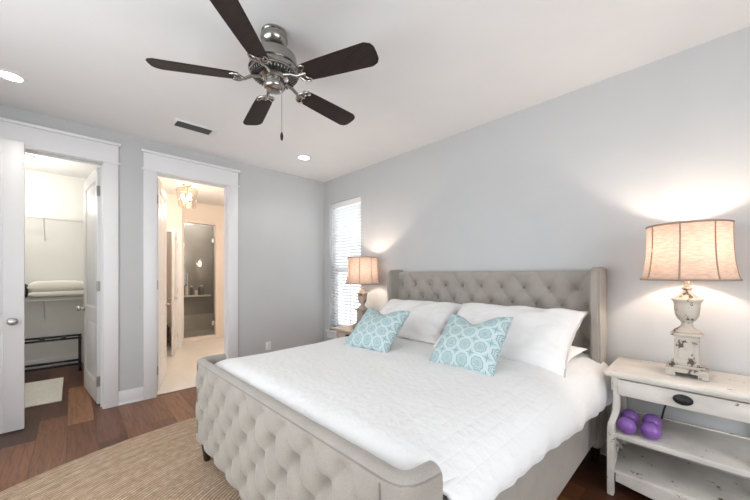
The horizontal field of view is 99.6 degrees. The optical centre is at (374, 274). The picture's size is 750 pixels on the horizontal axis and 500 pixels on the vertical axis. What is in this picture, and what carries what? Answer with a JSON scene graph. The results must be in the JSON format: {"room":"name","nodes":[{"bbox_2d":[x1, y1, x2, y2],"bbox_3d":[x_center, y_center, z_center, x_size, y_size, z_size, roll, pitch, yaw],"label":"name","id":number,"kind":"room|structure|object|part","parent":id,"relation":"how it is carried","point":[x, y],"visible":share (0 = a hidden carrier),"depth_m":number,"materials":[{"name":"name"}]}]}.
{"room":"bedroom","nodes":[
{"label":"bedroom","id":0,"kind":"room"},
{"bbox_2d":[25,169,85,361],"bbox_3d":[-4.662,-0.060,4.435,1.650,2.740,0.120,0,0,-44],"label":"wall","id":1,"kind":"structure","parent":0,"point":[61,257],"depth_m":4.47,"materials":[{"name":"white paint"}]},
{"bbox_2d":[25,354,83,369],"bbox_3d":[-4.615,1.240,4.386,1.450,0.140,0.015,0,0,-44],"label":"baseboard","id":2,"kind":"structure","parent":1,"relation":"attached to","point":[73,356],"depth_m":4.46,"materials":[{"name":"white paint"}]},
{"bbox_2d":[25,214,83,241],"bbox_3d":[-4.515,-0.623,4.282,1.434,0.336,0.304,0,0,-44],"label":"wire shelf","id":3,"kind":"object","parent":1,"relation":"attached to","point":[37,216],"visible":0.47,"depth_m":4.32,"materials":[{"name":"white metal"}]},
{"bbox_2d":[25,296,83,320],"bbox_3d":[-4.515,0.472,4.282,1.434,0.336,0.304,0,0,-44],"label":"wire shelf","id":4,"kind":"object","parent":1,"relation":"attached to","point":[73,297],"visible":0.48,"depth_m":4.33,"materials":[{"name":"white metal"}]},
{"bbox_2d":[25,284,27,296],"bbox_3d":[-4.677,0.191,4.117,0.225,0.219,0.200,0,0,-44],"label":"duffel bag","id":5,"kind":"object","parent":4,"relation":"on","point":[26,285],"visible":0.24,"depth_m":4.13,"materials":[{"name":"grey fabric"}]},
{"bbox_2d":[27,280,83,296],"bbox_3d":[-4.380,0.189,4.393,0.580,0.230,0.310,0,0,-44],"label":"comforter","id":6,"kind":"object","parent":4,"relation":"on","point":[57,288],"visible":0.98,"depth_m":4.28,"materials":[{"name":"white fabric"}]},
{"bbox_2d":[0,104,323,390],"bbox_3d":[-2.274,-0.060,3.563,4.300,2.740,0.120,0,0,-44],"label":"wall","id":7,"kind":"structure","parent":0,"point":[281,215],"depth_m":4.16,"materials":[{"name":"grey paint"}]},
{"bbox_2d":[0,138,24,433],"bbox_3d":[-3.276,0.089,2.406,0.827,2.418,0.173,0,0,-44],"label":"door","id":8,"kind":"structure","parent":7,"relation":"in","point":[12,153],"depth_m":2.63,"materials":[{"name":"white paint"}]},
{"bbox_3d":[-2.987,0.385,2.609,0.066,0.066,0.069,0,0,-44],"label":"knob","id":9,"kind":"part","parent":8,"relation":"part of","materials":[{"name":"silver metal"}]},
{"bbox_2d":[0,117,120,408],"bbox_3d":[-2.981,-0.001,2.859,1.071,2.621,0.169,0,0,-44],"label":"door frame","id":10,"kind":"structure","parent":7,"relation":"attached to","point":[38,140],"depth_m":3.10,"materials":[{"name":"white paint"}]},
{"bbox_3d":[-2.946,-1.204,2.823,1.031,0.162,0.022,0,0,-44],"label":"head casing","id":11,"kind":"part","parent":10,"relation":"part of","materials":[{"name":"white paint"}]},
{"bbox_3d":[-2.947,0.103,2.823,1.031,2.413,0.020,0,0,-44],"label":"casing","id":12,"kind":"part","parent":10,"relation":"part of","materials":[{"name":"white paint"}]},
{"bbox_2d":[76,167,99,403],"bbox_3d":[-3.075,0.106,3.447,0.812,2.383,0.173,0,0,40],"label":"door","id":13,"kind":"structure","parent":7,"relation":"in","point":[91,308],"depth_m":3.37,"materials":[{"name":"white paint"}]},
{"bbox_3d":[-3.369,0.385,3.628,0.066,0.066,0.069,0,0,40],"label":"knob","id":14,"kind":"part","parent":13,"relation":"part of","materials":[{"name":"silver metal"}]},
{"bbox_2d":[118,387,143,405],"bbox_3d":[-2.216,1.240,3.517,3.980,0.140,0.026,0,0,-44],"label":"baseboard","id":15,"kind":"structure","parent":7,"relation":"attached to","point":[133,395],"depth_m":3.24,"materials":[{"name":"white paint"}]},
{"bbox_2d":[157,178,169,390],"bbox_3d":[-2.592,0.103,3.841,0.141,2.373,0.747,0,0,-27],"label":"door","id":16,"kind":"structure","parent":7,"relation":"in","point":[162,303],"depth_m":3.79,"materials":[{"name":"white paint"}]},
{"bbox_2d":[141,149,239,399],"bbox_3d":[-2.110,-0.001,3.691,1.009,2.621,0.169,0,0,-44],"label":"door frame","id":17,"kind":"structure","parent":7,"relation":"attached to","point":[155,164],"depth_m":3.50,"materials":[{"name":"white paint"}]},
{"bbox_3d":[-2.075,-1.204,3.654,0.969,0.162,0.022,0,0,-44],"label":"head casing","id":18,"kind":"part","parent":17,"relation":"part of","materials":[{"name":"white paint"}]},
{"bbox_2d":[266,341,270,349],"bbox_3d":[-1.438,0.955,4.273,0.072,0.116,0.008,0,0,-44],"label":"wall outlet","id":19,"kind":"object","parent":7,"relation":"attached to","point":[268,344],"visible":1,"depth_m":4.27,"materials":[{"name":"white plastic"}]},
{"bbox_2d":[167,232,171,346],"bbox_3d":[-4.294,-0.063,5.823,1.000,2.734,1.220,0,0,-44],"label":"wall","id":20,"kind":"structure","parent":0,"point":[169,235],"depth_m":5.82,"materials":[{"name":"beige paint"}]},
{"bbox_2d":[167,193,181,232],"bbox_3d":[-3.988,-0.063,5.577,0.898,2.734,0.600,0,0,-44],"label":"wall","id":21,"kind":"structure","parent":0,"point":[174,211],"depth_m":5.59,"materials":[{"name":"beige paint"}]},
{"bbox_2d":[168,229,177,355],"bbox_3d":[-3.374,0.276,5.337,0.141,2.028,0.612,0,0,-28],"label":"door","id":22,"kind":"structure","parent":21,"relation":"in","point":[173,298],"depth_m":5.14,"materials":[{"name":"white paint"}]},
{"bbox_2d":[167,228,181,348],"bbox_3d":[-3.711,0.242,5.416,0.720,2.124,0.014,0,0,-44],"label":"door frame","id":23,"kind":"structure","parent":21,"relation":"attached to","point":[179,231],"depth_m":5.63,"materials":[{"name":"white paint"}]},
{"bbox_2d":[184,223,212,314],"bbox_3d":[-4.204,-0.270,7.098,1.090,2.320,0.100,0,0,-44],"label":"wall","id":24,"kind":"structure","parent":0,"point":[198,245],"depth_m":7.21,"materials":[{"name":"grey tile"}]},
{"bbox_2d":[184,294,210,296],"bbox_3d":[-4.118,0.468,7.000,0.880,0.035,0.160,0,0,-44],"label":"ledge","id":25,"kind":"object","parent":24,"relation":"attached to","point":[206,294],"visible":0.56,"depth_m":7.05,"materials":[{"name":"white stone"}]},
{"bbox_2d":[198,285,203,294],"bbox_3d":[-3.937,0.339,7.187,0.122,0.220,0.122,0,0,-44],"label":"shampoo bottle","id":26,"kind":"object","parent":25,"relation":"on","point":[200,289],"visible":1,"depth_m":7.14,"materials":[{"name":"white plastic"}]},
{"bbox_2d":[184,313,213,331],"bbox_3d":[-3.893,1.100,6.772,1.090,0.420,1.000,0,0,-44],"label":"wall","id":27,"kind":"structure","parent":0,"point":[195,322],"depth_m":7.21,"materials":[{"name":"beige tile"}]},
{"bbox_2d":[184,329,213,337],"bbox_3d":[-3.855,1.285,6.740,1.020,0.050,0.900,0,0,-44],"label":"floor","id":28,"kind":"structure","parent":0,"point":[208,331],"depth_m":6.83,"materials":[{"name":"beige tile"}]},
{"bbox_2d":[182,201,223,337],"bbox_3d":[-3.311,-0.063,6.568,1.450,2.734,0.100,0,0,-44],"label":"wall","id":29,"kind":"structure","parent":0,"point":[204,212],"depth_m":6.55,"materials":[{"name":"beige paint"}]},
{"bbox_2d":[182,218,218,342],"bbox_3d":[-3.483,0.107,6.314,0.710,2.394,0.030,0,0,-44],"label":"door frame","id":30,"kind":"structure","parent":29,"relation":"attached to","point":[216,224],"depth_m":6.48,"materials":[{"name":"beige paint"}]},
{"bbox_2d":[186,225,214,335],"bbox_3d":[-3.506,0.110,6.340,0.565,2.200,0.066,0,0,-44],"label":"shower door","id":31,"kind":"structure","parent":29,"relation":"attached to","point":[213,239],"depth_m":6.51,"materials":[{"name":"clear glass"}]},
{"bbox_2d":[213,226,213,312],"bbox_3d":[-3.859,-0.270,6.736,1.090,2.320,0.900,0,0,-44],"label":"wall","id":32,"kind":"structure","parent":0,"point":[213,226],"depth_m":7.38,"materials":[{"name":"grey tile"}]},
{"bbox_2d":[0,337,652,499],"bbox_3d":[-1.593,1.367,2.850,4.300,0.126,9.850,0,0,-44],"label":"floor","id":33,"kind":"structure","parent":0,"point":[53,435],"depth_m":2.76,"materials":[{"name":"brown wood"}]},
{"bbox_2d":[25,377,63,407],"bbox_3d":[-3.726,1.302,3.531,0.355,0.015,1.020,0,0,-44],"label":"bath mat","id":34,"kind":"object","parent":33,"relation":"on","point":[43,392],"visible":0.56,"depth_m":3.49,"materials":[{"name":"beige fabric"}]},
{"bbox_2d":[25,334,81,371],"bbox_3d":[-4.468,1.074,4.123,0.960,0.472,0.310,0,0,-44],"label":"luggage rack","id":35,"kind":"object","parent":33,"relation":"on","point":[61,337],"visible":0.86,"depth_m":4.29,"materials":[{"name":"black metal"}]},
{"bbox_3d":[-4.564,1.210,4.224,0.960,0.026,0.026,0,0,-44],"label":"rail","id":36,"kind":"part","parent":35,"relation":"part of","materials":[{"name":"black metal"}]},
{"bbox_3d":[-4.371,0.855,4.022,0.960,0.026,0.026,0,0,-44],"label":"rail","id":37,"kind":"part","parent":35,"relation":"part of","materials":[{"name":"black metal"}]},
{"bbox_3d":[-4.564,0.855,4.224,0.960,0.026,0.026,0,0,-44],"label":"rail","id":38,"kind":"part","parent":35,"relation":"part of","materials":[{"name":"black metal"}]},
{"bbox_3d":[-4.371,1.210,4.022,0.960,0.026,0.026,0,0,-44],"label":"rail","id":39,"kind":"part","parent":35,"relation":"part of","materials":[{"name":"black metal"}]},
{"bbox_3d":[-4.038,1.083,4.339,0.030,0.455,0.030,0,0,-44],"label":"leg","id":40,"kind":"part","parent":35,"relation":"part of","materials":[{"name":"black metal"}]},
{"bbox_2d":[167,325,168,345],"bbox_3d":[-3.863,1.103,5.640,0.348,0.400,0.348,0,0,-44],"label":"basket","id":41,"kind":"object","parent":33,"relation":"on","point":[167,325],"visible":0.22,"depth_m":5.67,"materials":[{"name":"brown wicker"}]},
{"bbox_2d":[0,417,556,499],"bbox_3d":[-0.592,1.301,1.854,3.800,0.016,2.962,0,0,-44],"label":"jute rug","id":42,"kind":"object","parent":33,"relation":"on","point":[165,463],"visible":0.15,"depth_m":2.04,"materials":[{"name":"beige wicker"}]},
{"bbox_2d":[195,267,606,499],"bbox_3d":[0.196,0.626,2.258,2.209,1.365,1.998,0,0,-44],"label":"bed","id":43,"kind":"object","parent":42,"relation":"on","point":[264,448],"visible":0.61,"depth_m":1.61,"materials":[{"name":"fabric"}]},
{"bbox_3d":[-1.173,1.202,2.215,0.080,0.180,0.080,0,0,-44],"label":"leg","id":44,"kind":"part","parent":43,"relation":"part of","materials":[{"name":"brown wood"}]},
{"bbox_3d":[-0.528,0.837,1.578,0.219,0.589,1.981,0,0,-44],"label":"footboard","id":45,"kind":"part","parent":43,"relation":"part of","materials":[{"name":"fabric"}]},
{"bbox_3d":[0.953,0.537,2.979,0.115,1.145,1.910,0,0,-44],"label":"headboard","id":46,"kind":"part","parent":43,"relation":"part of","materials":[{"name":"fabric"}]},
{"bbox_3d":[0.892,0.958,1.601,1.930,0.365,0.040,0,0,-44],"label":"rail","id":47,"kind":"part","parent":43,"relation":"part of","materials":[{"name":"fabric"}]},
{"bbox_3d":[1.558,1.219,2.244,0.080,0.180,0.080,0,0,-44],"label":"leg","id":48,"kind":"part","parent":43,"relation":"part of","materials":[{"name":"brown wood"}]},
{"bbox_3d":[0.237,0.799,2.296,1.863,0.298,1.850,0,0,-44],"label":"mattress","id":49,"kind":"object","parent":43,"relation":"on","visible":0},
{"bbox_2d":[214,336,612,499],"bbox_3d":[0.191,0.701,2.230,2.016,0.325,2.124,0,0,-44],"label":"quilt","id":50,"kind":"object","parent":49,"relation":"on","point":[408,410],"visible":0.75,"depth_m":1.43,"materials":[{"name":"white fabric"}]},
{"bbox_2d":[345,308,409,352],"bbox_3d":[0.015,0.431,2.526,0.432,0.295,0.324,0,0,39],"label":"throw pillow","id":51,"kind":"object","parent":50,"relation":"on","point":[376,331],"visible":0.94,"depth_m":2.43,"materials":[{"name":"blue fabric"}]},
{"bbox_2d":[396,330,440,343],"bbox_3d":[0.331,0.529,3.008,0.880,0.125,0.519,0,0,43],"label":"bed pillow","id":52,"kind":"object","parent":50,"relation":"on","point":[429,338],"visible":0.25,"depth_m":2.67,"materials":[{"name":"white fabric"}]},
{"bbox_2d":[380,299,461,335],"bbox_3d":[0.339,0.418,3.071,0.902,0.328,0.495,0,0,43],"label":"bed pillow","id":53,"kind":"object","parent":50,"relation":"on","point":[425,317],"visible":0.66,"depth_m":2.89,"materials":[{"name":"white fabric"}]},
{"bbox_2d":[429,313,513,375],"bbox_3d":[0.590,0.422,1.983,0.322,0.331,0.456,0,0,-44],"label":"throw pillow","id":54,"kind":"object","parent":50,"relation":"on","point":[463,344],"visible":0.94,"depth_m":1.89,"materials":[{"name":"blue fabric"}]},
{"bbox_2d":[433,303,587,377],"bbox_3d":[0.934,0.411,2.318,0.532,0.361,0.958,0,0,-44],"label":"bed pillow","id":55,"kind":"object","parent":50,"relation":"on","point":[543,338],"visible":0.54,"depth_m":2.08,"materials":[{"name":"white fabric"}]},
{"bbox_2d":[562,346,586,368],"bbox_3d":[0.980,0.526,2.328,0.519,0.116,0.880,0,0,-44],"label":"bed pillow","id":56,"kind":"object","parent":50,"relation":"on","point":[574,351],"visible":0.02,"depth_m":2.10,"materials":[{"name":"white fabric"}]},
{"bbox_2d":[331,324,353,337],"bbox_3d":[-0.207,0.983,3.904,0.430,0.655,0.544,0,0,-44],"label":"nightstand","id":57,"kind":"object","parent":33,"relation":"on","point":[342,331],"visible":0.18,"depth_m":3.88,"materials":[{"name":"beige paint"}]},
{"bbox_3d":[-0.210,0.740,3.901,0.318,0.082,0.422,0,0,-44],"label":"drawer","id":58,"kind":"part","parent":57,"relation":"part of","materials":[{"name":"beige paint"}]},
{"bbox_2d":[345,256,379,328],"bbox_3d":[-0.152,0.211,3.839,0.421,0.881,0.421,0,0,-44],"label":"table lamp","id":59,"kind":"object","parent":57,"relation":"on","point":[362,270],"visible":0.92,"depth_m":3.69,"materials":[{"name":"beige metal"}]},
{"bbox_3d":[-0.152,-0.052,3.839,0.413,0.314,0.413,0,0,-44],"label":"lamp shade","id":60,"kind":"part","parent":59,"relation":"part of","materials":[{"name":"fabric"}]},
{"bbox_3d":[-0.152,-0.052,3.839,0.424,0.325,0.424,0,0,-44],"label":"trim","id":61,"kind":"part","parent":59,"relation":"part of","materials":[{"name":"beige fabric"}]},
{"bbox_2d":[604,357,749,499],"bbox_3d":[1.786,0.944,1.829,0.478,0.733,0.684,0,0,-44],"label":"nightstand","id":62,"kind":"object","parent":33,"relation":"on","point":[655,475],"visible":0.93,"depth_m":1.79,"materials":[{"name":"beige paint"}]},
{"bbox_3d":[1.443,0.959,1.916,0.102,0.703,0.052,0,0,-44],"label":"leg","id":63,"kind":"part","parent":62,"relation":"part of","materials":[{"name":"beige paint"}]},
{"bbox_3d":[1.727,0.959,2.200,0.039,0.703,0.032,0,0,-44],"label":"leg","id":64,"kind":"part","parent":62,"relation":"part of","materials":[{"name":"beige paint"}]},
{"bbox_2d":[617,409,639,433],"bbox_3d":[1.538,0.887,1.924,0.094,0.094,0.242,0,0,44],"label":"dumbbell","id":65,"kind":"object","parent":62,"relation":"on","point":[628,420],"visible":1,"depth_m":1.86,"materials":[{"name":"purple plastic"}]},
{"bbox_2d":[640,414,662,439],"bbox_3d":[1.621,0.887,1.859,0.094,0.094,0.242,0,0,43],"label":"dumbbell","id":66,"kind":"object","parent":62,"relation":"on","point":[651,426],"visible":1,"depth_m":1.80,"materials":[{"name":"purple plastic"}]},
{"bbox_2d":[660,405,666,418],"bbox_3d":[1.865,0.827,2.028,0.059,0.201,0.014,0,0,31],"label":"power cord","id":67,"kind":"object","parent":62,"relation":"hanging from","point":[664,407],"visible":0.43,"depth_m":2.03,"materials":[{"name":"black plastic"}]},
{"bbox_2d":[614,408,749,477],"bbox_3d":[1.788,0.946,1.830,0.466,0.039,0.636,0,0,-44],"label":"shelf","id":68,"kind":"object","parent":62,"relation":"attached to","point":[729,452],"depth_m":1.76,"materials":[{"name":"beige paint"}]},
{"bbox_2d":[614,443,749,499],"bbox_3d":[1.789,1.208,1.832,0.454,0.088,0.628,0,0,-44],"label":"shelf","id":69,"kind":"object","parent":62,"relation":"attached to","point":[655,475],"depth_m":1.82,"materials":[{"name":"beige paint"}]},
{"bbox_3d":[1.640,0.670,1.689,0.032,0.057,0.081,0,0,-44],"label":"knob","id":70,"kind":"part","parent":62,"relation":"part of","materials":[{"name":"black metal"}]},
{"bbox_3d":[1.784,0.672,1.826,0.366,0.092,0.562,0,0,-44],"label":"drawer","id":71,"kind":"part","parent":62,"relation":"part of","materials":[{"name":"beige paint"}]},
{"bbox_2d":[640,219,742,380],"bbox_3d":[1.804,0.133,1.833,0.421,0.881,0.421,0,0,-44],"label":"table lamp","id":72,"kind":"object","parent":62,"relation":"on","point":[691,250],"visible":1,"depth_m":1.74,"materials":[{"name":"beige fabric"}]},
{"bbox_3d":[1.804,0.344,1.833,0.136,0.022,0.136,0,0,-44],"label":"cornice","id":73,"kind":"part","parent":72,"relation":"part of","materials":[{"name":"white paint"}]},
{"bbox_3d":[1.804,-0.130,1.833,0.413,0.314,0.413,0,0,-44],"label":"lamp shade","id":74,"kind":"part","parent":72,"relation":"part of","materials":[{"name":"fabric"}]},
{"bbox_3d":[1.804,-0.130,1.833,0.424,0.325,0.424,0,0,-44],"label":"trim","id":75,"kind":"part","parent":72,"relation":"part of","materials":[{"name":"beige fabric"}]},
{"bbox_2d":[0,0,749,206],"bbox_3d":[-1.611,-1.490,2.869,4.300,0.120,9.900,0,0,-44],"label":"ceiling","id":76,"kind":"structure","parent":0,"point":[443,69],"depth_m":2.11,"materials":[{"name":"paint"}]},
{"bbox_2d":[0,68,27,83],"bbox_3d":[-2.622,-1.427,2.277,0.180,0.006,0.180,0,0,-44],"label":"recessed light","id":77,"kind":"object","parent":76,"relation":"in","point":[8,75],"visible":1,"depth_m":2.29,"materials":[{"name":"white paint"}]},
{"bbox_2d":[25,153,34,161],"bbox_3d":[-4.207,-1.392,3.777,0.220,0.076,0.220,0,0,-44],"label":"closet light","id":78,"kind":"object","parent":76,"relation":"attached to","point":[28,158],"visible":0.38,"depth_m":3.78,"materials":[{"name":"white paint"}]},
{"bbox_2d":[176,184,197,207],"bbox_3d":[-2.975,-1.251,5.022,0.312,0.357,0.312,0,0,-44],"label":"chandelier","id":79,"kind":"object","parent":76,"relation":"hanging from","point":[185,185],"visible":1,"depth_m":4.99,"materials":[{"name":"gold metal"}]},
{"bbox_2d":[170,118,216,136],"bbox_3d":[-1.758,-1.424,3.074,0.360,0.011,0.192,0,0,-44],"label":"ceiling vent","id":80,"kind":"object","parent":76,"relation":"in","point":[178,123],"visible":1,"depth_m":3.06,"materials":[{"name":"white metal"}]},
{"bbox_2d":[146,0,378,140],"bbox_3d":[-0.586,-1.112,1.911,1.231,0.636,1.248,0,0,-44],"label":"ceiling fan","id":81,"kind":"object","parent":76,"relation":"hanging from","point":[271,64],"visible":1,"depth_m":1.77,"materials":[{"name":"brown wood"}]},
{"bbox_3d":[-1.004,-1.147,1.770,0.461,0.038,0.141,0,0,-14],"label":"blade","id":82,"kind":"part","parent":81,"relation":"part of","materials":[{"name":"brown wood"}]},
{"bbox_3d":[-0.623,-1.147,1.454,0.141,0.038,0.461,0,0,4],"label":"blade","id":83,"kind":"part","parent":81,"relation":"part of","materials":[{"name":"brown wood"}]},
{"bbox_3d":[-0.821,-1.147,2.229,0.141,0.038,0.461,0,0,-32],"label":"blade","id":84,"kind":"part","parent":81,"relation":"part of","materials":[{"name":"brown wood"}]},
{"bbox_2d":[249,59,297,89],"bbox_3d":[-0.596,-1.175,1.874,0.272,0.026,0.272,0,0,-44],"label":"motor","id":85,"kind":"object","parent":81,"relation":"attached to","point":[284,69],"depth_m":1.82,"materials":[{"name":"silver metal"}]},
{"bbox_3d":[-0.328,-1.147,2.198,0.141,0.038,0.461,0,0,40],"label":"blade","id":86,"kind":"part","parent":81,"relation":"part of","materials":[{"name":"brown wood"}]},
{"bbox_3d":[-0.205,-1.147,1.719,0.461,0.038,0.141,0,0,22],"label":"blade","id":87,"kind":"part","parent":81,"relation":"part of","materials":[{"name":"brown wood"}]},
{"bbox_2d":[296,155,310,160],"bbox_3d":[-0.864,-1.427,3.858,0.180,0.006,0.180,0,0,-44],"label":"recessed light","id":88,"kind":"object","parent":76,"relation":"in","point":[300,157],"visible":1,"depth_m":3.85,"materials":[{"name":"white paint"}]},
{"bbox_2d":[324,26,749,478],"bbox_3d":[1.288,-0.060,2.837,0.150,2.740,5.850,0,0,-44],"label":"wall","id":89,"kind":"structure","parent":0,"point":[574,180],"depth_m":2.30,"materials":[{"name":"grey paint"}]},
{"bbox_2d":[325,202,360,338],"bbox_3d":[-0.419,-0.062,4.589,0.190,2.015,0.787,0,0,-44],"label":"window","id":90,"kind":"structure","parent":89,"relation":"in","point":[332,334],"depth_m":4.81,"materials":[{"name":"white paint"}]},
{"bbox_3d":[-0.441,0.885,4.568,0.130,0.120,0.787,0,0,-44],"label":"sill","id":91,"kind":"part","parent":90,"relation":"part of","materials":[{"name":"white paint"}]},
{"bbox_3d":[-0.357,-0.122,4.614,0.035,1.795,0.627,0,0,-44],"label":"sash","id":92,"kind":"part","parent":90,"relation":"part of","materials":[{"name":"white paint"}]},
{"bbox_2d":[331,196,360,327],"bbox_3d":[-0.411,-0.127,4.562,0.076,1.880,0.701,0,0,-44],"label":"window blind","id":93,"kind":"object","parent":90,"relation":"attached to","point":[337,214],"visible":0.66,"depth_m":4.59,"materials":[{"name":"white plastic"}]},
{"bbox_3d":[-0.355,-0.122,4.616,0.060,1.895,0.717,0,0,-44],"label":"frame","id":94,"kind":"part","parent":90,"relation":"part of","materials":[{"name":"white paint"}]},
{"bbox_2d":[600,439,749,479],"bbox_3d":[1.173,1.240,2.830,0.026,0.140,5.700,0,0,-44],"label":"baseboard","id":95,"kind":"structure","parent":89,"relation":"attached to","point":[603,450],"depth_m":2.12,"materials":[{"name":"white paint"}]}
]}

